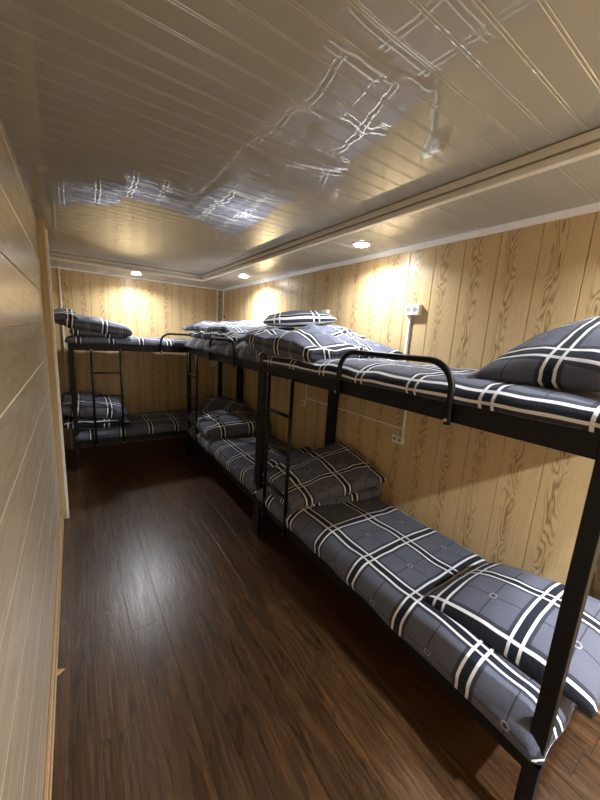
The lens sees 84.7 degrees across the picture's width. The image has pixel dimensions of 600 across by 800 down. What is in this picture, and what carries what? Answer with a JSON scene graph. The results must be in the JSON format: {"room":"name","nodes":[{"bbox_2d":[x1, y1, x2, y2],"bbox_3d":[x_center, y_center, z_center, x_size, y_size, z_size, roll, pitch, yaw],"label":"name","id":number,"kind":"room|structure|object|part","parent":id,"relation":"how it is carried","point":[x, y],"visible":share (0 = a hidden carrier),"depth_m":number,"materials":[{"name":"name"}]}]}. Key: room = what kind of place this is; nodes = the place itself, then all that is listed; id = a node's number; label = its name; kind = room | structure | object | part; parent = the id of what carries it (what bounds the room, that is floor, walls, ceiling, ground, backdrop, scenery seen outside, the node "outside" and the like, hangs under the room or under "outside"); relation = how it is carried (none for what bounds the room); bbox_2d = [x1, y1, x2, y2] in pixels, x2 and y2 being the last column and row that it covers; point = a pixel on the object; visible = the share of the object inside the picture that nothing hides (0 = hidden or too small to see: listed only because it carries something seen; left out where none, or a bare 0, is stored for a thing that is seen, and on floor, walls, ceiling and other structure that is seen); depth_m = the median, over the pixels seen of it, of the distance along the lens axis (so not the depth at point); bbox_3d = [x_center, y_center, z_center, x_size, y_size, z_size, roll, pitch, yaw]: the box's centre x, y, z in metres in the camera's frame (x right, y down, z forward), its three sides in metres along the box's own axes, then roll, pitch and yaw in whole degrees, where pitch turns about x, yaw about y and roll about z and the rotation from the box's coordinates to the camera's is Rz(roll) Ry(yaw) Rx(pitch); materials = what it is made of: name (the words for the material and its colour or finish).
{"room":"dormitory","nodes":[
{"label":"dormitory","id":0,"kind":"room"},
{"bbox_2d":[0,116,60,799],"bbox_3d":[-0.698,0.272,0.704,0.060,2.320,4.415,-4,13,-34],"label":"wall","id":1,"kind":"structure","parent":0,"point":[30,513],"depth_m":1.13,"materials":[{"name":"beige wood"}]},
{"bbox_2d":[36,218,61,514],"bbox_3d":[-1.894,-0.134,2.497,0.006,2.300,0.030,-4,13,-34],"label":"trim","id":2,"kind":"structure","parent":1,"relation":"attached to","point":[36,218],"depth_m":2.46,"materials":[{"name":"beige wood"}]},
{"bbox_2d":[38,219,68,518],"bbox_3d":[-1.913,-0.141,2.529,0.072,2.300,0.045,-4,13,-34],"label":"door frame","id":3,"kind":"structure","parent":1,"relation":"attached to","point":[41,224],"depth_m":2.49,"materials":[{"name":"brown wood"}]},
{"bbox_2d":[43,513,63,799],"bbox_3d":[-0.732,1.378,0.936,0.019,0.060,4.410,-4,13,-34],"label":"baseboard","id":4,"kind":"structure","parent":1,"relation":"attached to","point":[48,776],"depth_m":1.43,"materials":[{"name":"brown wood"}]},
{"bbox_2d":[50,268,221,444],"bbox_3d":[-2.162,-0.573,4.573,2.190,2.350,0.060,-4,13,-34],"label":"wall","id":5,"kind":"structure","parent":0,"point":[152,381],"depth_m":4.48,"materials":[{"name":"brown wood"}]},
{"bbox_2d":[58,269,72,448],"bbox_3d":[-2.888,-0.449,4.055,0.016,2.215,0.014,-4,13,-34],"label":"trim","id":6,"kind":"structure","parent":5,"relation":"attached to","point":[58,269],"depth_m":4.01,"materials":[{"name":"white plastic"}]},
{"bbox_2d":[64,435,186,449],"bbox_3d":[-2.177,0.555,4.781,2.070,0.060,0.012,-4,13,-34],"label":"baseboard","id":7,"kind":"structure","parent":5,"relation":"attached to","point":[66,447],"depth_m":4.47,"materials":[{"name":"brown wood"}]},
{"bbox_2d":[50,266,221,290],"bbox_3d":[-2.035,-1.597,4.372,2.090,0.020,0.020,-4,13,-34],"label":"trim","id":8,"kind":"structure","parent":5,"relation":"attached to","point":[50,266],"depth_m":4.25,"materials":[{"name":"white plastic"}]},
{"bbox_2d":[215,290,217,395],"bbox_3d":[-1.302,-0.556,5.124,0.017,2.215,0.014,-4,13,-34],"label":"trim","id":9,"kind":"structure","parent":5,"relation":"attached to","point":[217,290],"depth_m":5.00,"materials":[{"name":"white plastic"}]},
{"bbox_2d":[0,0,599,274],"bbox_3d":[-0.279,-1.105,1.826,2.300,0.050,6.280,-4,13,-34],"label":"ceiling","id":10,"kind":"structure","parent":0,"point":[197,137],"depth_m":1.02,"materials":[{"name":"white plastic"}]},
{"bbox_2d":[49,252,201,284],"bbox_3d":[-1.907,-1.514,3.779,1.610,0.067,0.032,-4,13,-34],"label":"crown molding","id":11,"kind":"structure","parent":10,"relation":"attached to","point":[52,254],"depth_m":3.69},
{"bbox_2d":[352,241,370,246],"bbox_3d":[0.411,-1.036,2.197,0.124,0.021,0.124,-4,13,-34],"label":"recessed light","id":12,"kind":"object","parent":10,"relation":"in","point":[358,243],"visible":1,"depth_m":2.17,"materials":[{"name":"white plastic"}]},
{"bbox_2d":[354,243,368,246],"bbox_3d":[0.411,-1.035,2.197,0.100,0.019,0.100,-4,13,-34],"label":"diffuser","id":13,"kind":"object","parent":12,"relation":"attached to","point":[355,244],"depth_m":2.18,"materials":[{"name":"white plastic"}]},
{"bbox_2d":[201,128,599,280],"bbox_3d":[0.340,-1.020,1.908,0.032,0.067,5.690,-4,13,-34],"label":"crown molding","id":14,"kind":"structure","parent":10,"relation":"attached to","point":[585,145],"depth_m":1.41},
{"bbox_2d":[52,436,599,799],"bbox_3d":[-0.441,1.205,2.253,2.350,0.060,6.480,-4,13,-34],"label":"floor","id":15,"kind":"structure","parent":0,"point":[204,657],"depth_m":1.56,"materials":[{"name":"laminate"}]},
{"bbox_2d":[57,668,65,675],"bbox_3d":[-1.117,1.267,1.542,0.032,0.004,0.040,-4,13,-34],"label":"wood splinter","id":16,"kind":"object","parent":15,"relation":"on","point":[59,671],"visible":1,"depth_m":1.54,"materials":[{"name":"beige wood"}]},
{"bbox_2d":[68,333,238,470],"bbox_3d":[-1.826,-0.100,4.323,1.936,1.557,0.772,-4,13,-34],"label":"bunk bed","id":17,"kind":"object","parent":15,"relation":"on","point":[71,346],"visible":0.52,"depth_m":3.68,"materials":[{"name":"black metal"}]},
{"bbox_3d":[-2.424,0.088,3.541,0.045,1.386,0.045,-4,13,-34],"label":"post","id":18,"kind":"part","parent":17,"relation":"part of","materials":[{"name":"black metal"}]},
{"bbox_2d":[64,335,190,346],"bbox_3d":[-1.825,-0.753,4.186,1.908,0.093,0.767,-4,13,-34],"label":"mattress","id":19,"kind":"object","parent":17,"relation":"on","point":[131,340],"visible":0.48,"depth_m":3.72,"materials":[{"name":"fabric"}]},
{"bbox_2d":[54,308,131,337],"bbox_3d":[-2.366,-0.864,3.745,0.740,0.306,0.700,-4,13,-34],"label":"pillow","id":20,"kind":"object","parent":19,"relation":"on","point":[79,325],"visible":0.92,"depth_m":3.49,"materials":[{"name":"fabric"}]},
{"bbox_3d":[-1.603,-0.608,3.941,1.840,0.073,0.030,-4,13,-34],"label":"rail","id":21,"kind":"part","parent":17,"relation":"part of","materials":[{"name":"black metal"}]},
{"bbox_3d":[-1.666,0.431,4.139,1.840,0.073,0.030,-4,13,-34],"label":"rail","id":22,"kind":"part","parent":17,"relation":"part of","materials":[{"name":"black metal"}]},
{"bbox_2d":[75,409,201,441],"bbox_3d":[-1.877,0.269,4.384,1.882,0.128,0.775,-4,13,-34],"label":"mattress","id":23,"kind":"object","parent":17,"relation":"on","point":[167,421],"visible":0.44,"depth_m":4.05,"materials":[{"name":"fabric"}]},
{"bbox_2d":[61,391,130,428],"bbox_3d":[-2.435,0.105,3.917,0.670,0.376,0.670,-4,13,-34],"label":"quilt","id":24,"kind":"object","parent":23,"relation":"on","point":[108,408],"visible":0.83,"depth_m":3.71,"materials":[{"name":"fabric"}]},
{"bbox_3d":[-1.377,-0.690,4.037,0.644,0.239,0.025,-4,13,-34],"label":"guard rail","id":25,"kind":"part","parent":17,"relation":"part of","materials":[{"name":"black metal"}]},
{"bbox_3d":[-1.251,-0.149,5.155,0.045,1.386,0.045,-4,13,-34],"label":"post","id":26,"kind":"part","parent":17,"relation":"part of","materials":[{"name":"black metal"}]},
{"bbox_3d":[-0.864,-0.018,4.593,0.045,1.386,0.045,-4,13,-34],"label":"post","id":27,"kind":"part","parent":17,"relation":"part of","materials":[{"name":"black metal"}]},
{"bbox_2d":[187,336,331,533],"bbox_3d":[-0.578,0.127,3.533,0.772,1.557,1.976,-4,13,-34],"label":"bunk bed","id":28,"kind":"object","parent":15,"relation":"on","point":[241,363],"visible":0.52,"depth_m":3.05,"materials":[{"name":"black metal"}]},
{"bbox_3d":[-1.396,0.037,4.138,0.045,1.386,0.045,-4,13,-34],"label":"post","id":29,"kind":"part","parent":28,"relation":"part of","materials":[{"name":"black metal"}]},
{"bbox_3d":[-0.886,0.614,3.434,0.030,0.073,1.880,-4,13,-34],"label":"rail","id":30,"kind":"part","parent":28,"relation":"part of","materials":[{"name":"black metal"}]},
{"bbox_3d":[-0.728,-0.458,3.033,0.025,0.239,0.644,-4,13,-34],"label":"guard rail","id":31,"kind":"part","parent":28,"relation":"part of","materials":[{"name":"black metal"}]},
{"bbox_3d":[-0.822,-0.425,3.235,0.030,0.073,1.880,-4,13,-34],"label":"rail","id":32,"kind":"part","parent":28,"relation":"part of","materials":[{"name":"black metal"}]},
{"bbox_2d":[184,338,266,362],"bbox_3d":[-0.536,-0.565,3.416,0.793,0.167,2.024,-4,13,-34],"label":"mattress","id":33,"kind":"object","parent":28,"relation":"on","point":[244,351],"visible":0.23,"depth_m":2.94,"materials":[{"name":"fabric"}]},
{"bbox_2d":[182,320,294,342],"bbox_3d":[-0.756,-0.783,3.712,0.720,0.283,1.740,-4,13,-34],"label":"quilt","id":34,"kind":"object","parent":33,"relation":"on","point":[237,331],"visible":0.6,"depth_m":3.41,"materials":[{"name":"fabric"}]},
{"bbox_3d":[-0.820,-0.002,4.526,0.045,1.386,0.045,-4,13,-34],"label":"post","id":35,"kind":"part","parent":28,"relation":"part of","materials":[{"name":"black metal"}]},
{"bbox_2d":[186,423,295,495],"bbox_3d":[-0.593,0.486,3.600,0.782,0.150,1.985,-4,13,-34],"label":"mattress","id":36,"kind":"object","parent":28,"relation":"on","point":[236,454],"visible":0.38,"depth_m":3.25,"materials":[{"name":"fabric"}]},
{"bbox_2d":[186,407,270,437],"bbox_3d":[-0.883,0.247,3.933,0.700,0.252,0.950,-4,13,-34],"label":"quilt","id":37,"kind":"object","parent":36,"relation":"on","point":[212,423],"visible":0.84,"depth_m":3.69,"materials":[{"name":"fabric"}]},
{"bbox_2d":[198,395,245,409],"bbox_3d":[-0.999,0.054,4.247,0.640,0.140,0.339,8,12,21],"label":"pillow","id":38,"kind":"object","parent":37,"relation":"on","point":[213,401],"visible":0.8,"depth_m":4.19,"materials":[{"name":"fabric"}]},
{"bbox_3d":[-0.322,0.400,2.582,0.045,1.386,0.045,-4,13,-34],"label":"post","id":39,"kind":"part","parent":28,"relation":"part of","materials":[{"name":"black metal"}]},
{"bbox_3d":[0.253,0.361,2.970,0.045,1.386,0.045,-4,13,-34],"label":"post","id":40,"kind":"part","parent":28,"relation":"part of","materials":[{"name":"black metal"}]},
{"bbox_2d":[255,350,599,799],"bbox_3d":[0.523,0.500,1.938,0.772,1.557,1.976,-4,13,-34],"label":"bunk bed","id":41,"kind":"object","parent":15,"relation":"on","point":[574,441],"visible":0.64,"depth_m":1.11,"materials":[{"name":"black metal"}]},
{"bbox_3d":[-0.295,0.409,2.543,0.045,1.386,0.045,-4,13,-34],"label":"post","id":42,"kind":"part","parent":41,"relation":"part of","materials":[{"name":"black metal"}]},
{"bbox_3d":[0.281,0.370,2.931,0.045,1.386,0.045,-4,13,-34],"label":"post","id":43,"kind":"part","parent":41,"relation":"part of","materials":[{"name":"black metal"}]},
{"bbox_3d":[0.215,0.986,1.838,0.030,0.073,1.880,-4,13,-34],"label":"rail","id":44,"kind":"part","parent":41,"relation":"part of","materials":[{"name":"black metal"}]},
{"bbox_3d":[0.373,-0.086,1.437,0.025,0.239,0.644,-4,13,-34],"label":"guard rail","id":45,"kind":"part","parent":41,"relation":"part of","materials":[{"name":"black metal"}]},
{"bbox_2d":[256,487,574,770],"bbox_3d":[0.508,0.860,2.005,0.777,0.147,1.980,-4,13,-34],"label":"mattress","id":46,"kind":"object","parent":41,"relation":"on","point":[391,559],"visible":0.59,"depth_m":1.59,"materials":[{"name":"fabric"}]},
{"bbox_2d":[261,441,386,514],"bbox_3d":[0.173,0.581,2.466,0.725,0.353,0.625,-4,13,-34],"label":"quilt","id":47,"kind":"object","parent":46,"relation":"on","point":[333,473],"visible":0.93,"depth_m":2.38,"materials":[{"name":"fabric"}]},
{"bbox_2d":[263,446,312,472],"bbox_3d":[-0.084,0.510,2.684,0.520,0.176,0.200,-4,13,-34],"label":"pillow","id":48,"kind":"object","parent":47,"relation":"on","point":[279,459],"visible":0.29,"depth_m":2.65,"materials":[{"name":"fabric"}]},
{"bbox_2d":[423,562,599,716],"bbox_3d":[0.972,0.881,1.402,0.605,0.197,0.590,-4,13,-34],"label":"pillow","id":49,"kind":"object","parent":46,"relation":"on","point":[514,611],"visible":0.89,"depth_m":1.29,"materials":[{"name":"fabric"}]},
{"bbox_2d":[263,356,599,433],"bbox_3d":[0.577,-0.155,1.808,0.769,0.100,1.972,-4,13,-34],"label":"mattress","id":50,"kind":"object","parent":41,"relation":"on","point":[580,410],"visible":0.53,"depth_m":1.18,"materials":[{"name":"fabric"}]},
{"bbox_2d":[243,324,402,361],"bbox_3d":[0.125,-0.416,2.380,0.791,0.294,0.985,-4,13,-34],"label":"quilt","id":51,"kind":"object","parent":50,"relation":"on","point":[311,342],"visible":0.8,"depth_m":2.16,"materials":[{"name":"fabric"}]},
{"bbox_2d":[263,310,336,326],"bbox_3d":[0.006,-0.688,2.788,0.606,0.154,0.289,4,11,3],"label":"pillow","id":52,"kind":"object","parent":51,"relation":"on","point":[296,318],"visible":0.93,"depth_m":2.67,"materials":[{"name":"fabric"}]},
{"bbox_2d":[471,316,599,391],"bbox_3d":[1.041,-0.200,1.123,0.600,0.346,0.630,-4,13,-34],"label":"pillow","id":53,"kind":"object","parent":50,"relation":"on","point":[567,356],"visible":0.94,"depth_m":1.08,"materials":[{"name":"fabric"}]},
{"bbox_3d":[0.279,-0.053,1.640,0.030,0.073,1.880,-4,13,-34],"label":"rail","id":54,"kind":"part","parent":41,"relation":"part of","materials":[{"name":"black metal"}]},
{"bbox_3d":[0.779,0.772,0.987,0.045,1.386,0.045,-4,13,-34],"label":"post","id":55,"kind":"part","parent":41,"relation":"part of","materials":[{"name":"black metal"}]},
{"bbox_3d":[1.042,1.149,1.257,0.650,0.051,0.030,-4,13,-34],"label":"rail","id":56,"kind":"part","parent":41,"relation":"part of","materials":[{"name":"black metal"}]},
{"bbox_2d":[222,211,599,600],"bbox_3d":[0.538,-0.038,2.639,0.060,2.350,6.280,-4,13,-34],"label":"wall","id":57,"kind":"structure","parent":0,"point":[519,504],"depth_m":1.95,"materials":[{"name":"brown wood"}]},
{"bbox_2d":[222,290,223,396],"bbox_3d":[-1.204,-0.546,5.103,0.016,2.215,0.018,-4,13,-34],"label":"trim","id":58,"kind":"structure","parent":57,"relation":"attached to","point":[223,290],"depth_m":4.97,"materials":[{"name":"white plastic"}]},
{"bbox_2d":[306,398,401,428],"bbox_3d":[0.394,0.092,2.801,0.010,0.010,1.186,-4,13,-34],"label":"duct","id":59,"kind":"object","parent":57,"relation":"attached to","point":[306,398],"visible":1,"depth_m":2.63,"materials":[{"name":"white plastic"}]},
{"bbox_2d":[192,154,599,288],"bbox_3d":[0.391,-1.082,2.294,0.490,0.040,6.280,-4,13,-34],"label":"soffit","id":60,"kind":"structure","parent":57,"relation":"attached to","point":[575,184],"depth_m":1.65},
{"bbox_2d":[392,434,404,444],"bbox_3d":[0.700,0.281,2.354,0.024,0.055,0.095,-4,13,-34],"label":"wall socket","id":61,"kind":"object","parent":57,"relation":"attached to","point":[398,439],"visible":1,"depth_m":2.34,"materials":[{"name":"white plastic"}]},
{"bbox_2d":[401,410,406,436],"bbox_3d":[0.738,0.040,2.284,0.012,0.446,0.014,-4,13,-34],"label":"duct","id":62,"kind":"object","parent":57,"relation":"attached to","point":[405,411],"visible":0.44,"depth_m":2.30,"materials":[{"name":"white plastic"}]},
{"bbox_2d":[403,315,411,361],"bbox_3d":[0.729,-0.379,2.251,0.018,0.388,0.020,-4,13,-34],"label":"duct","id":63,"kind":"object","parent":57,"relation":"attached to","point":[409,316],"visible":0.56,"depth_m":2.23,"materials":[{"name":"white plastic"}]},
{"bbox_2d":[221,202,599,290],"bbox_3d":[0.566,-1.060,2.419,0.024,0.030,6.280,-4,13,-34],"label":"trim","id":64,"kind":"structure","parent":57,"relation":"attached to","point":[595,207],"depth_m":1.90,"materials":[{"name":"white plastic"}]},
{"bbox_2d":[404,304,421,315],"bbox_3d":[0.750,-0.597,2.182,0.036,0.068,0.115,-4,13,-34],"label":"wall socket","id":65,"kind":"object","parent":57,"relation":"attached to","point":[413,309],"visible":1,"depth_m":2.16,"materials":[{"name":"white plastic"}]},
{"bbox_2d":[405,306,410,312],"bbox_3d":[0.721,-0.601,2.194,0.002,0.048,0.048,-4,13,-34],"label":"outlet","id":66,"kind":"object","parent":65,"relation":"attached to","point":[407,308],"depth_m":2.19,"materials":[{"name":"white plastic"}]},
{"bbox_2d":[412,306,417,312],"bbox_3d":[0.750,-0.591,2.151,0.002,0.048,0.048,-4,13,-34],"label":"outlet","id":67,"kind":"object","parent":65,"relation":"attached to","point":[414,308],"depth_m":2.15,"materials":[{"name":"white plastic"}]}
]}

